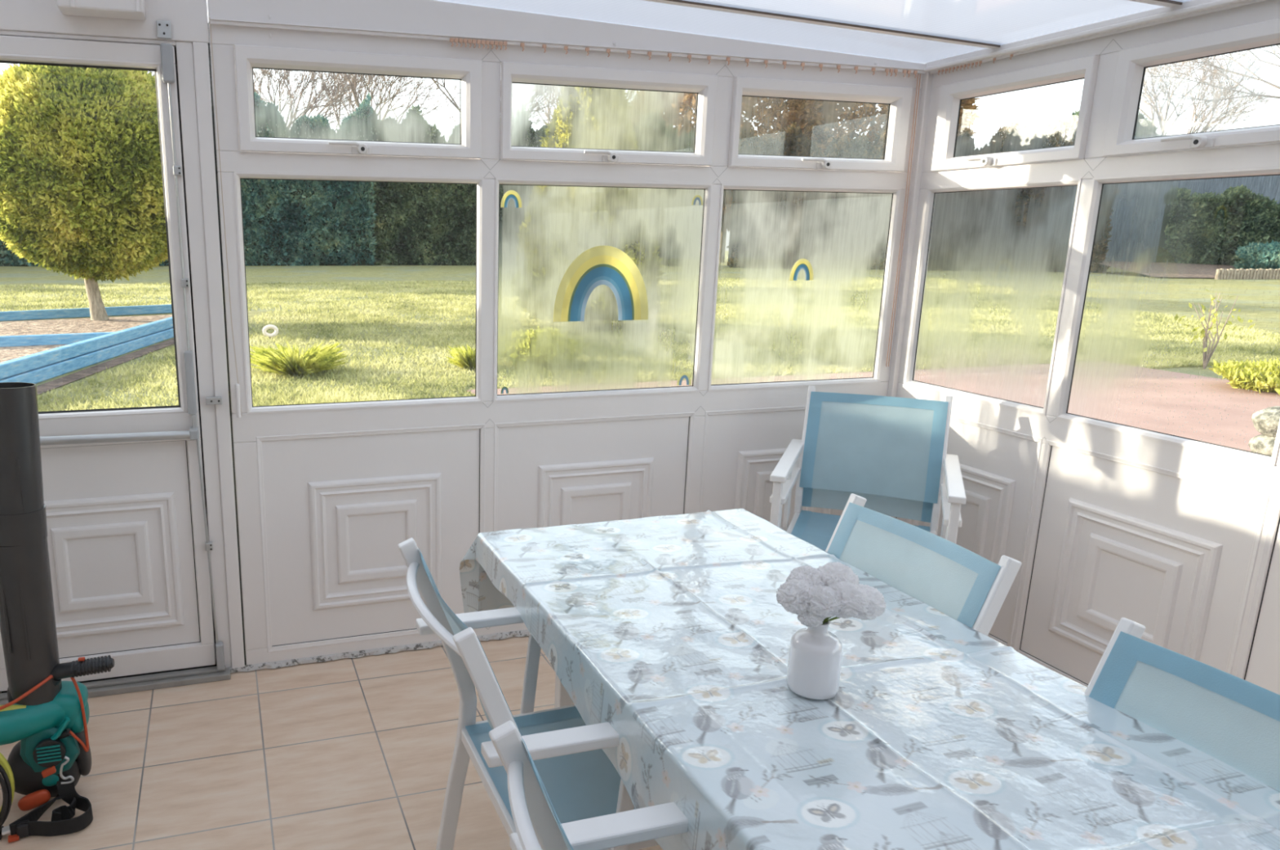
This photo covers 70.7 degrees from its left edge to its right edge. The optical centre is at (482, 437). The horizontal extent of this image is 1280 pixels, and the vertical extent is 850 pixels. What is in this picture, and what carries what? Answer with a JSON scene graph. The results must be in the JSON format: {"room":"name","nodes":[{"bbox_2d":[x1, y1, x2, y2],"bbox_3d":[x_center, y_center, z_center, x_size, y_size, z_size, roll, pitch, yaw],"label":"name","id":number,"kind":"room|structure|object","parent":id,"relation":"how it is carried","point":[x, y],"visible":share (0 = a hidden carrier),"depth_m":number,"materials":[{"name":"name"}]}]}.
{"room":"sunroom","nodes":[
{"label":"sunroom","id":0,"kind":"room"},
{"bbox_2d":[0,635,662,849],"bbox_3d":[0.579,1.268,1.367,3.620,0.060,4.300,-4,14,-16],"label":"floor","id":1,"kind":"structure","parent":0,"point":[345,753],"depth_m":2.60,"materials":[{"name":"beige tile"}]},
{"bbox_2d":[0,752,14,839],"bbox_3d":[-1.283,0.889,2.211,0.197,0.274,0.054,-4,14,-16],"label":"cable reel","id":2,"kind":"object","parent":1,"relation":"on","point":[7,783],"visible":0.98,"depth_m":2.22,"materials":[{"name":"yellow plastic"}]},
{"bbox_2d":[0,382,114,842],"bbox_3d":[-1.143,0.435,2.243,0.352,1.141,0.266,-4,14,-16],"label":"leaf blower","id":3,"kind":"object","parent":1,"relation":"on","point":[49,715],"visible":0.98,"depth_m":2.26,"materials":[{"name":"black plastic"}]},
{"bbox_2d":[78,657,84,661],"bbox_3d":[-1.058,0.583,2.333,0.016,0.008,0.010,-4,14,-16],"label":"switch","id":4,"kind":"object","parent":3,"relation":"attached to","point":[80,659],"depth_m":2.33,"materials":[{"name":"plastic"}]},
{"bbox_2d":[0,665,230,705],"bbox_3d":[-1.286,0.839,2.959,0.850,0.034,0.052,-4,14,-16],"label":"threshold","id":5,"kind":"object","parent":1,"relation":"on","point":[206,674],"visible":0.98,"depth_m":3.00,"materials":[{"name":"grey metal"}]},
{"bbox_2d":[0,35,224,691],"bbox_3d":[-1.233,-0.163,2.756,0.710,2.014,0.110,-4,14,-16],"label":"door","id":6,"kind":"structure","parent":5,"relation":"on","point":[130,547],"depth_m":2.88,"materials":[{"name":"white plastic"}]},
{"bbox_2d":[1,47,217,693],"bbox_3d":[-1.273,-0.168,2.810,0.710,2.062,0.019,-4,14,-16],"label":"seal","id":7,"kind":"object","parent":6,"relation":"attached to","point":[175,47],"depth_m":2.90,"materials":[{"name":"rubber"}]},
{"bbox_2d":[398,537,658,849],"bbox_3d":[0.188,0.675,1.843,0.672,0.880,0.560,-4,14,-16],"label":"armchair","id":8,"kind":"object","parent":1,"relation":"on","point":[580,780],"visible":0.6,"depth_m":1.83,"materials":[{"name":"white plastic"}]},
{"bbox_2d":[554,673,573,707],"bbox_3d":[0.621,0.782,1.703,0.773,0.736,1.743,-4,14,-16],"label":"dining table","id":9,"kind":"object","parent":1,"relation":"on","point":[562,698],"visible":0.03,"depth_m":2.33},
{"bbox_2d":[459,508,1279,849],"bbox_3d":[0.621,0.532,1.710,0.909,0.282,1.877,-4,14,-16],"label":"tablecloth","id":10,"kind":"object","parent":9,"relation":"on","point":[672,632],"visible":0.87,"depth_m":1.45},
{"bbox_2d":[786,617,842,699],"bbox_3d":[0.570,0.372,1.517,0.085,0.128,0.085,-4,14,-16],"label":"bottle vase","id":11,"kind":"object","parent":10,"relation":"on","point":[815,653],"visible":0.83,"depth_m":1.49,"materials":[{"name":"white ceramic"}]},
{"bbox_2d":[775,578,815,614],"bbox_3d":[0.533,0.294,1.499,0.073,0.112,0.072,-4,14,-16],"label":"carnation","id":12,"kind":"object","parent":11,"relation":"in","point":[793,596],"visible":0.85,"depth_m":1.48,"materials":[{"name":"white plant"}]},
{"bbox_2d":[786,565,826,586],"bbox_3d":[0.557,0.281,1.527,0.069,0.125,0.068,-8,16,-33],"label":"carnation","id":13,"kind":"object","parent":11,"relation":"in","point":[812,575],"visible":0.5,"depth_m":1.50,"materials":[{"name":"white plant"}]},
{"bbox_2d":[796,610,824,627],"bbox_3d":[0.547,0.317,1.481,0.044,0.075,0.047,1,13,4],"label":"carnation","id":14,"kind":"object","parent":11,"relation":"in","point":[809,619],"visible":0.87,"depth_m":1.46,"materials":[{"name":"white plant"}]},
{"bbox_2d":[804,584,842,617],"bbox_3d":[0.565,0.299,1.477,0.068,0.111,0.069,-4,14,-16],"label":"carnation","id":15,"kind":"object","parent":11,"relation":"in","point":[823,600],"visible":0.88,"depth_m":1.45,"materials":[{"name":"white plant"}]},
{"bbox_2d":[817,562,859,586],"bbox_3d":[0.605,0.278,1.530,0.080,0.129,0.077,-4,14,-16],"label":"carnation","id":16,"kind":"object","parent":11,"relation":"in","point":[834,572],"visible":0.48,"depth_m":1.50,"materials":[{"name":"white plant"}]},
{"bbox_2d":[820,581,869,624],"bbox_3d":[0.605,0.297,1.481,0.076,0.115,0.075,-4,14,-16],"label":"carnation","id":17,"kind":"object","parent":11,"relation":"in","point":[854,602],"visible":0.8,"depth_m":1.45,"materials":[{"name":"white plant"}]},
{"bbox_2d":[822,582,886,624],"bbox_3d":[0.634,0.297,1.508,0.095,0.103,0.075,8,15,30],"label":"carnation","id":18,"kind":"object","parent":11,"relation":"in","point":[877,607],"visible":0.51,"depth_m":1.48,"materials":[{"name":"white plant"}]},
{"bbox_2d":[488,720,688,849],"bbox_3d":[0.376,0.840,1.138,0.672,0.880,0.560,-4,14,-16],"label":"armchair","id":19,"kind":"object","parent":1,"relation":"on","point":[537,827],"visible":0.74,"depth_m":1.21,"materials":[{"name":"white plastic"}]},
{"bbox_2d":[769,458,961,538],"bbox_3d":[1.328,0.388,3.117,0.560,0.880,0.672,7,14,25],"label":"armchair","id":20,"kind":"object","parent":1,"relation":"on","point":[897,507],"visible":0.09,"depth_m":3.21,"materials":[{"name":"white"}]},
{"bbox_2d":[769,385,966,551],"bbox_3d":[1.310,0.314,3.058,0.560,0.880,0.672,7,14,25],"label":"armchair","id":21,"kind":"object","parent":20,"relation":"on","point":[893,446],"visible":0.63,"depth_m":3.18,"materials":[{"name":"white"}]},
{"bbox_2d":[825,493,1022,635],"bbox_3d":[0.721,0.636,2.027,0.672,0.880,0.560,-4,14,-16],"label":"armchair","id":22,"kind":"object","parent":1,"relation":"on","point":[964,585],"visible":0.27,"depth_m":1.98,"materials":[{"name":"white"}]},
{"bbox_2d":[1084,617,1279,791],"bbox_3d":[0.884,0.804,1.309,0.672,0.880,0.560,-4,14,-16],"label":"armchair","id":23,"kind":"object","parent":1,"relation":"on","point":[1233,720],"visible":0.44,"depth_m":1.39,"materials":[{"name":"white"}]},
{"bbox_2d":[208,22,923,664],"bbox_3d":[0.420,-0.293,3.271,2.616,2.120,0.046,-4,14,-16],"label":"wall","id":24,"kind":"structure","parent":0,"point":[326,500],"depth_m":3.17,"materials":[{"name":"white plastic"}]},
{"bbox_2d":[56,0,146,20],"bbox_3d":[-1.079,-1.273,2.495,0.225,0.140,0.108,-4,14,-16],"label":"junction box","id":25,"kind":"object","parent":24,"relation":"attached to","point":[120,9],"depth_m":2.48,"materials":[{"name":"white plastic"}]},
{"bbox_2d":[0,0,208,43],"bbox_3d":[-1.294,-1.279,2.513,0.974,0.238,0.047,-4,14,-16],"label":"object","id":26,"kind":"structure","parent":24,"relation":"attached to","point":[188,20],"depth_m":2.58,"materials":[{"name":"white plastic"}]},
{"bbox_2d":[0,30,244,693],"bbox_3d":[-1.303,-0.159,2.772,0.970,2.062,0.047,-4,14,-16],"label":"door frame","id":27,"kind":"structure","parent":24,"relation":"attached to","point":[193,58],"depth_m":2.83,"materials":[{"name":"white plastic"}]},
{"bbox_2d":[155,20,171,39],"bbox_3d":[-0.940,-1.203,2.607,0.040,0.048,0.014,-4,14,-16],"label":"strike plate","id":28,"kind":"object","parent":27,"relation":"attached to","point":[163,27],"visible":1,"depth_m":2.60,"materials":[{"name":"metal"}]},
{"bbox_2d":[205,395,222,404],"bbox_3d":[-0.874,-0.122,2.875,0.050,0.024,0.022,-4,14,-16],"label":"strike plate","id":29,"kind":"object","parent":24,"relation":"attached to","point":[209,400],"visible":1,"depth_m":2.87,"materials":[{"name":"metal"}]},
{"bbox_2d":[208,22,246,665],"bbox_3d":[-0.836,-0.216,2.905,0.005,2.120,0.032,-4,14,-16],"label":"joint","id":30,"kind":"object","parent":24,"relation":"attached to","point":[209,51],"visible":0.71,"depth_m":2.87,"materials":[{"name":"plastic"}]},
{"bbox_2d":[234,44,482,159],"bbox_3d":[-0.380,-1.062,2.821,0.780,0.308,0.086,-4,14,-16],"label":"window","id":31,"kind":"structure","parent":24,"relation":"in","point":[403,135],"depth_m":2.82,"materials":[{"name":"white plastic"}]},
{"bbox_2d":[233,171,484,413],"bbox_3d":[-0.395,-0.484,2.976,0.813,0.770,0.045,-4,14,-16],"label":"window","id":32,"kind":"structure","parent":24,"relation":"in","point":[479,182],"depth_m":2.96,"materials":[{"name":"white plastic"}]},
{"bbox_2d":[227,629,529,673],"bbox_3d":[-0.018,0.761,3.351,3.510,0.016,0.024,-4,14,-16],"label":"baseboard","id":33,"kind":"structure","parent":24,"relation":"attached to","point":[274,664],"depth_m":3.23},
{"bbox_2d":[207,0,925,68],"bbox_3d":[0.432,-1.393,3.015,2.624,0.139,0.051,-4,14,-16],"label":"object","id":34,"kind":"structure","parent":24,"relation":"attached to","point":[425,16],"depth_m":2.87,"materials":[{"name":"white plastic"}]},
{"bbox_2d":[209,17,925,77],"bbox_3d":[0.435,-1.306,2.996,2.600,0.033,0.016,-4,14,-16],"label":"track","id":35,"kind":"object","parent":24,"relation":"attached to","point":[451,38],"visible":1,"depth_m":2.93,"materials":[{"name":"white plastic"}]},
{"bbox_2d":[209,17,241,417],"bbox_3d":[-0.802,-0.659,2.766,0.029,1.215,0.022,-4,14,-16],"label":"pull cord","id":36,"kind":"object","parent":35,"relation":"hanging from","point":[237,385],"visible":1,"depth_m":2.81,"materials":[{"name":"white plastic"}]},
{"bbox_2d":[885,73,920,366],"bbox_3d":[1.657,-0.838,3.488,0.017,1.120,0.006,-4,14,-16],"label":"cord","id":37,"kind":"object","parent":35,"relation":"hanging from","point":[917,73],"visible":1,"depth_m":3.48,"materials":[{"name":"beige plastic"}]},
{"bbox_2d":[493,177,712,401],"bbox_3d":[0.432,-0.534,3.219,0.830,0.770,0.045,-4,14,-16],"label":"window","id":38,"kind":"structure","parent":24,"relation":"in","point":[562,220],"depth_m":3.21,"materials":[{"name":"clear glass"}]},
{"bbox_2d":[500,386,508,393],"bbox_3d":[0.079,-0.173,3.193,0.030,0.026,0.001,-4,14,-16],"label":"sticker","id":39,"kind":"object","parent":38,"relation":"attached to","point":[504,388],"visible":1,"depth_m":3.19,"materials":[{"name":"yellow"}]},
{"bbox_2d":[500,190,522,207],"bbox_3d":[0.099,-0.824,3.047,0.078,0.058,0.001,-4,14,-16],"label":"sticker","id":40,"kind":"object","parent":38,"relation":"attached to","point":[509,194],"visible":1,"depth_m":3.04,"materials":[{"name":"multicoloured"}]},
{"bbox_2d":[552,245,648,321],"bbox_3d":[0.435,-0.561,3.212,0.378,0.270,0.001,-4,14,-16],"label":"sticker","id":41,"kind":"object","parent":38,"relation":"attached to","point":[610,266],"visible":1,"depth_m":3.20,"materials":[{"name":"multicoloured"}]},
{"bbox_2d":[676,372,691,385],"bbox_3d":[0.772,-0.228,3.394,0.062,0.050,0.001,-4,14,-16],"label":"sticker","id":42,"kind":"object","parent":38,"relation":"attached to","point":[684,375],"visible":1,"depth_m":3.39,"materials":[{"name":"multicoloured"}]},
{"bbox_2d":[691,195,702,204],"bbox_3d":[0.787,-0.874,3.247,0.046,0.036,0.001,-4,14,-16],"label":"sticker","id":43,"kind":"object","parent":38,"relation":"attached to","point":[695,197],"visible":1,"depth_m":3.25,"materials":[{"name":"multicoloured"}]},
{"bbox_2d":[499,61,717,165],"bbox_3d":[0.443,-1.113,3.062,0.798,0.308,0.086,-4,14,-16],"label":"window","id":44,"kind":"structure","parent":24,"relation":"in","point":[633,106],"depth_m":3.07,"materials":[{"name":"white plastic"}]},
{"bbox_2d":[707,183,901,391],"bbox_3d":[1.247,-0.584,3.458,0.797,0.770,0.045,-4,14,-16],"label":"window","id":45,"kind":"structure","parent":24,"relation":"in","point":[866,218],"depth_m":3.46,"materials":[{"name":"clear glass"}]},
{"bbox_2d":[789,258,813,279],"bbox_3d":[1.241,-0.655,3.438,0.108,0.083,0.001,-4,14,-16],"label":"sticker","id":46,"kind":"object","parent":45,"relation":"attached to","point":[802,264],"visible":1,"depth_m":3.44,"materials":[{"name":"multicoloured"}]},
{"bbox_2d":[728,75,912,172],"bbox_3d":[1.265,-1.163,3.303,0.765,0.308,0.086,-4,14,-16],"label":"window","id":47,"kind":"structure","parent":24,"relation":"in","point":[899,99],"depth_m":3.29,"materials":[{"name":"white plastic"}]},
{"bbox_2d":[887,62,933,396],"bbox_3d":[1.706,-0.389,3.634,0.066,2.160,0.066,-4,14,-16],"label":"post","id":48,"kind":"object","parent":24,"relation":"attached to","point":[926,83],"visible":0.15,"depth_m":3.50,"materials":[{"name":"white plastic"}]},
{"bbox_2d":[435,0,1189,63],"bbox_3d":[0.658,-0.949,0.937,3.950,0.189,4.420,-4,14,-16],"label":"ceiling","id":49,"kind":"structure","parent":0,"point":[917,31],"depth_m":2.82,"materials":[{"name":"white"}]},
{"bbox_2d":[889,0,1279,694],"bbox_3d":[2.329,0.097,1.643,0.046,2.120,4.222,-4,14,-16],"label":"wall","id":50,"kind":"structure","parent":0,"point":[1104,526],"depth_m":2.79,"materials":[{"name":"white plastic"}]},
{"bbox_2d":[904,178,1081,415],"bbox_3d":[1.831,-0.524,3.213,0.045,0.770,0.648,-4,14,-16],"label":"window","id":51,"kind":"structure","parent":50,"relation":"in","point":[1002,260],"depth_m":3.20,"materials":[{"name":"clear glass"}]},
{"bbox_2d":[931,54,1100,170],"bbox_3d":[1.815,-1.103,3.063,0.086,0.308,0.621,-4,14,-16],"label":"window","id":52,"kind":"structure","parent":50,"relation":"in","point":[948,154],"depth_m":3.04,"materials":[{"name":"white plastic"}]},
{"bbox_2d":[924,0,1248,71],"bbox_3d":[2.289,-0.947,1.385,0.030,0.034,4.220,-4,14,-16],"label":"trim","id":53,"kind":"structure","parent":50,"relation":"attached to","point":[1189,6],"depth_m":2.73,"materials":[{"name":"white plastic"}]},
{"bbox_2d":[929,0,1266,75],"bbox_3d":[2.283,-0.932,1.441,0.015,0.021,4.100,-4,14,-16],"label":"track","id":54,"kind":"object","parent":50,"relation":"attached to","point":[1250,2],"visible":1,"depth_m":2.70,"materials":[{"name":"white plastic"}]},
{"bbox_2d":[1055,166,1279,466],"bbox_3d":[2.029,-0.373,2.568,0.045,0.770,0.650,-4,14,-16],"label":"window","id":55,"kind":"structure","parent":50,"relation":"in","point":[1100,352],"depth_m":2.78,"materials":[{"name":"white plastic"}]},
{"bbox_2d":[1102,17,1279,156],"bbox_3d":[2.014,-0.952,2.416,0.086,0.308,0.611,-4,14,-16],"label":"window","id":56,"kind":"structure","parent":50,"relation":"in","point":[1132,62],"depth_m":2.52,"materials":[{"name":"white plastic"}]},
{"label":"outside","id":57,"kind":"structure","parent":0,"visible":0},
{"bbox_2d":[0,250,1279,662],"bbox_3d":[7.907,-9.869,51.720,180.000,0.400,89.700,-4,14,-16],"label":"lawn","id":58,"kind":"structure","parent":57,"point":[1168,295],"depth_m":25.20,"materials":[{"name":"green plant"}]},
{"bbox_2d":[0,331,115,346],"bbox_3d":[-7.479,-1.507,13.892,3.536,0.188,0.130,-6,14,-24],"label":"edging","id":59,"kind":"object","parent":58,"relation":"on","point":[68,338],"visible":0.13,"depth_m":14.06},
{"bbox_2d":[0,63,155,75],"bbox_3d":[-23.846,-18.533,53.527,11.404,15.468,11.293,12,17,41],"label":"bare tree","id":60,"kind":"object","parent":58,"relation":"on","point":[7,64],"visible":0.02,"depth_m":53.51,"materials":[{"name":"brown plant"}]},
{"bbox_2d":[0,314,172,362],"bbox_3d":[-7.034,-1.549,14.502,4.700,0.060,9.800,-4,14,-16],"label":"sandpit","id":61,"kind":"object","parent":58,"relation":"on","point":[86,325],"visible":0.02,"depth_m":16.61,"materials":[{"name":"beige sand"}]},
{"bbox_2d":[0,63,216,320],"bbox_3d":[-7.692,-4.884,17.611,4.678,5.237,4.350,-4,14,-16],"label":"tree","id":62,"kind":"object","parent":61,"relation":"on","point":[82,188],"visible":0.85,"depth_m":15.99,"materials":[{"name":"green plant"}]},
{"bbox_2d":[0,304,172,320],"bbox_3d":[-8.357,-2.726,19.126,5.256,0.188,0.130,-10,16,-37],"label":"edging","id":63,"kind":"object","parent":58,"relation":"on","point":[154,308],"visible":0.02,"depth_m":18.81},
{"bbox_2d":[0,316,173,383],"bbox_3d":[-5.468,-1.475,13.502,0.151,0.328,9.190,0,13,0],"label":"edging","id":64,"kind":"object","parent":58,"relation":"on","point":[42,366],"visible":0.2,"depth_m":11.95,"materials":[{"name":"blue wood"}]},
{"bbox_2d":[36,337,173,395],"bbox_3d":[-5.171,-1.332,13.617,0.288,0.020,9.232,0,13,-1],"label":"soil strip","id":65,"kind":"object","parent":58,"relation":"on","point":[56,383],"visible":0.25,"depth_m":11.83,"materials":[{"name":"brown soil"}]},
{"bbox_2d":[0,91,377,266],"bbox_3d":[-23.774,-13.322,45.178,36.581,9.345,2.875,-3,13,-13],"label":"hedge","id":66,"kind":"object","parent":58,"relation":"on","point":[286,222],"visible":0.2,"depth_m":47.84,"materials":[{"name":"green plant"}]},
{"bbox_2d":[262,324,278,337],"bbox_3d":[-3.709,-1.841,15.455,0.278,0.282,0.072,-4,14,-16],"label":"ring ornament","id":67,"kind":"object","parent":58,"relation":"on","point":[266,327],"visible":0.95,"depth_m":15.42,"materials":[{"name":"white plastic"}]},
{"bbox_2d":[249,339,350,375],"bbox_3d":[-2.436,-1.019,11.551,1.466,0.399,1.470,-4,14,-16],"label":"grassy tuft","id":68,"kind":"object","parent":58,"relation":"on","point":[284,360],"visible":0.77,"depth_m":11.34,"materials":[{"name":"green plant"}]},
{"bbox_2d":[253,68,376,130],"bbox_3d":[-12.882,-19.438,58.549,11.989,15.130,8.706,2,13,5],"label":"bare tree","id":69,"kind":"object","parent":58,"relation":"on","point":[330,103],"visible":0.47,"depth_m":56.20,"materials":[{"name":"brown plant"}]},
{"bbox_2d":[317,72,460,124],"bbox_3d":[-8.378,-21.184,61.633,12.524,17.193,15.362,4,14,15],"label":"bare tree","id":70,"kind":"object","parent":58,"relation":"on","point":[371,77],"visible":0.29,"depth_m":60.28,"materials":[{"name":"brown plant"}]},
{"bbox_2d":[444,343,475,368],"bbox_3d":[-0.156,-1.096,12.081,0.752,0.340,0.747,10,16,36],"label":"grassy tuft","id":71,"kind":"object","parent":58,"relation":"on","point":[464,357],"visible":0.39,"depth_m":12.01,"materials":[{"name":"green plant"}]},
{"bbox_2d":[431,72,558,132],"bbox_3d":[0.101,-19.460,57.201,14.039,15.969,13.122,1,13,2],"label":"bare tree","id":72,"kind":"object","parent":58,"relation":"on","point":[534,105],"visible":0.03,"depth_m":54.78,"materials":[{"name":"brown plant"}]},
{"bbox_2d":[365,104,694,266],"bbox_3d":[3.015,-14.361,51.101,20.006,9.069,2.980,-1,13,-8],"label":"hedge","id":73,"kind":"object","parent":58,"relation":"on","point":[417,224],"visible":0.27,"depth_m":49.76,"materials":[{"name":"green plant"}]},
{"bbox_2d":[510,326,572,366],"bbox_3d":[0.763,-1.254,12.394,1.411,0.663,1.188,-4,14,-16],"label":"shrub","id":74,"kind":"object","parent":58,"relation":"on","point":[529,341],"visible":0.23,"depth_m":12.07,"materials":[{"name":"green plant"}]},
{"bbox_2d":[532,87,559,125],"bbox_3d":[7.133,-20.025,62.761,8.404,14.619,14.410,-3,13,-14],"label":"bare tree","id":75,"kind":"object","parent":58,"relation":"on","point":[547,114],"visible":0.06,"depth_m":64.83,"materials":[{"name":"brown plant"}]},
{"bbox_2d":[520,86,664,324],"bbox_3d":[2.074,-4.764,17.044,3.065,5.235,3.077,-12,18,-43],"label":"tree","id":76,"kind":"object","parent":58,"relation":"on","point":[559,133],"visible":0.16,"depth_m":16.59,"materials":[{"name":"green plant"}]},
{"bbox_2d":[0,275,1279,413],"bbox_3d":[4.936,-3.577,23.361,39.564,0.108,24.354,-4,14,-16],"label":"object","id":77,"kind":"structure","parent":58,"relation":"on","point":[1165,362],"depth_m":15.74,"materials":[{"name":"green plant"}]},
{"bbox_2d":[660,80,838,262],"bbox_3d":[16.011,-19.306,57.973,13.391,15.278,13.096,-4,14,-16],"label":"autumn tree","id":78,"kind":"object","parent":58,"relation":"on","point":[686,102],"visible":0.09,"depth_m":53.40,"materials":[{"name":"brown plant"}]},
{"bbox_2d":[787,97,981,154],"bbox_3d":[24.884,-18.940,57.456,11.803,14.914,11.698,-4,14,-16],"label":"autumn tree","id":79,"kind":"object","parent":58,"relation":"on","point":[869,111],"visible":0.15,"depth_m":53.53,"materials":[{"name":"brown plant"}]},
{"bbox_2d":[727,115,1121,272],"bbox_3d":[23.484,-13.202,48.504,19.428,8.240,3.516,3,13,12],"label":"hedge","id":80,"kind":"object","parent":58,"relation":"on","point":[791,141],"visible":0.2,"depth_m":47.47,"materials":[{"name":"green plant"}]},
{"bbox_2d":[1064,109,1161,136],"bbox_3d":[42.795,-17.992,62.560,9.027,11.000,9.240,-4,14,-16],"label":"autumn tree","id":81,"kind":"object","parent":58,"relation":"on","point":[1144,126],"visible":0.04,"depth_m":59.25,"materials":[{"name":"brown plant"}]},
{"bbox_2d":[1093,260,1247,277],"bbox_3d":[39.148,-8.026,42.566,15.876,0.650,7.379,3,13,10],"label":"soil border","id":82,"kind":"object","parent":58,"relation":"on","point":[1150,268],"visible":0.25,"depth_m":43.80,"materials":[{"name":"brown soil"}]},
{"bbox_2d":[1231,240,1279,269],"bbox_3d":[39.108,-8.777,43.594,3.608,2.042,3.849,5,14,20],"label":"shrub","id":83,"kind":"object","parent":82,"relation":"on","point":[1248,253],"visible":0.87,"depth_m":43.22,"materials":[{"name":"green plant"}]},
{"bbox_2d":[1102,133,1279,266],"bbox_3d":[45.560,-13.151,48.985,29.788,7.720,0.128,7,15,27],"label":"fence","id":84,"kind":"object","parent":58,"relation":"on","point":[1136,222],"visible":0.12,"depth_m":52.47,"materials":[{"name":"grey wood"}]},
{"bbox_2d":[1138,49,1278,134],"bbox_3d":[48.162,-20.504,61.305,10.452,16.782,13.811,4,14,17],"label":"bare tree","id":85,"kind":"object","parent":58,"relation":"on","point":[1216,95],"visible":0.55,"depth_m":59.98,"materials":[{"name":"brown plant"}]},
{"bbox_2d":[1144,44,1279,111],"bbox_3d":[48.388,-19.047,51.020,17.545,18.568,13.351,-5,14,-23],"label":"bare tree","id":86,"kind":"object","parent":58,"relation":"on","point":[1252,94],"visible":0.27,"depth_m":51.46,"materials":[{"name":"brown plant"}]},
{"bbox_2d":[1155,183,1279,266],"bbox_3d":[45.780,-10.072,43.233,21.180,4.868,2.118,6,14,22],"label":"hedge","id":87,"kind":"object","parent":58,"relation":"on","point":[1206,228],"visible":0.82,"depth_m":45.72,"materials":[{"name":"green plant"}]},
{"bbox_2d":[1174,288,1264,368],"bbox_3d":[10.315,-1.506,12.360,0.902,1.115,0.842,-4,14,-16],"label":"bare sapling","id":88,"kind":"object","parent":58,"relation":"on","point":[1206,356],"visible":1,"depth_m":12.42,"materials":[{"name":"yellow plant"}]},
{"bbox_2d":[1208,357,1279,395],"bbox_3d":[9.614,-0.730,10.800,1.287,0.527,1.270,-4,14,-16],"label":"shrub","id":89,"kind":"object","parent":58,"relation":"on","point":[1263,375],"visible":0.99,"depth_m":10.66,"materials":[{"name":"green plant"}]},
{"bbox_2d":[1214,268,1279,279],"bbox_3d":[36.939,-7.513,40.452,8.210,0.476,0.149,-2,13,-11],"label":"edging","id":90,"kind":"object","parent":58,"relation":"on","point":[1232,273],"visible":1,"depth_m":39.95,"materials":[{"name":"beige wood"}]},
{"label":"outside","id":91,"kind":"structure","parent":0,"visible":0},
{"bbox_2d":[466,363,1279,451],"bbox_3d":[7.215,1.311,2.988,9.800,0.212,18.900,-4,14,-16],"label":"patio","id":92,"kind":"structure","parent":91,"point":[1206,409],"depth_m":9.91,"materials":[{"name":"stone"}]},
{"bbox_2d":[1248,434,1275,455],"bbox_3d":[6.629,0.083,7.377,0.334,0.304,0.344,-4,14,-16],"label":"rock","id":93,"kind":"object","parent":92,"relation":"on","point":[1262,444],"visible":0.49,"depth_m":7.35,"materials":[{"name":"grey stone"}]},
{"bbox_2d":[1251,405,1279,437],"bbox_3d":[6.588,-0.131,7.336,0.299,0.271,0.308,-4,14,-16],"label":"rock","id":94,"kind":"object","parent":93,"relation":"on","point":[1265,421],"visible":0.95,"depth_m":7.30,"materials":[{"name":"grey stone"}]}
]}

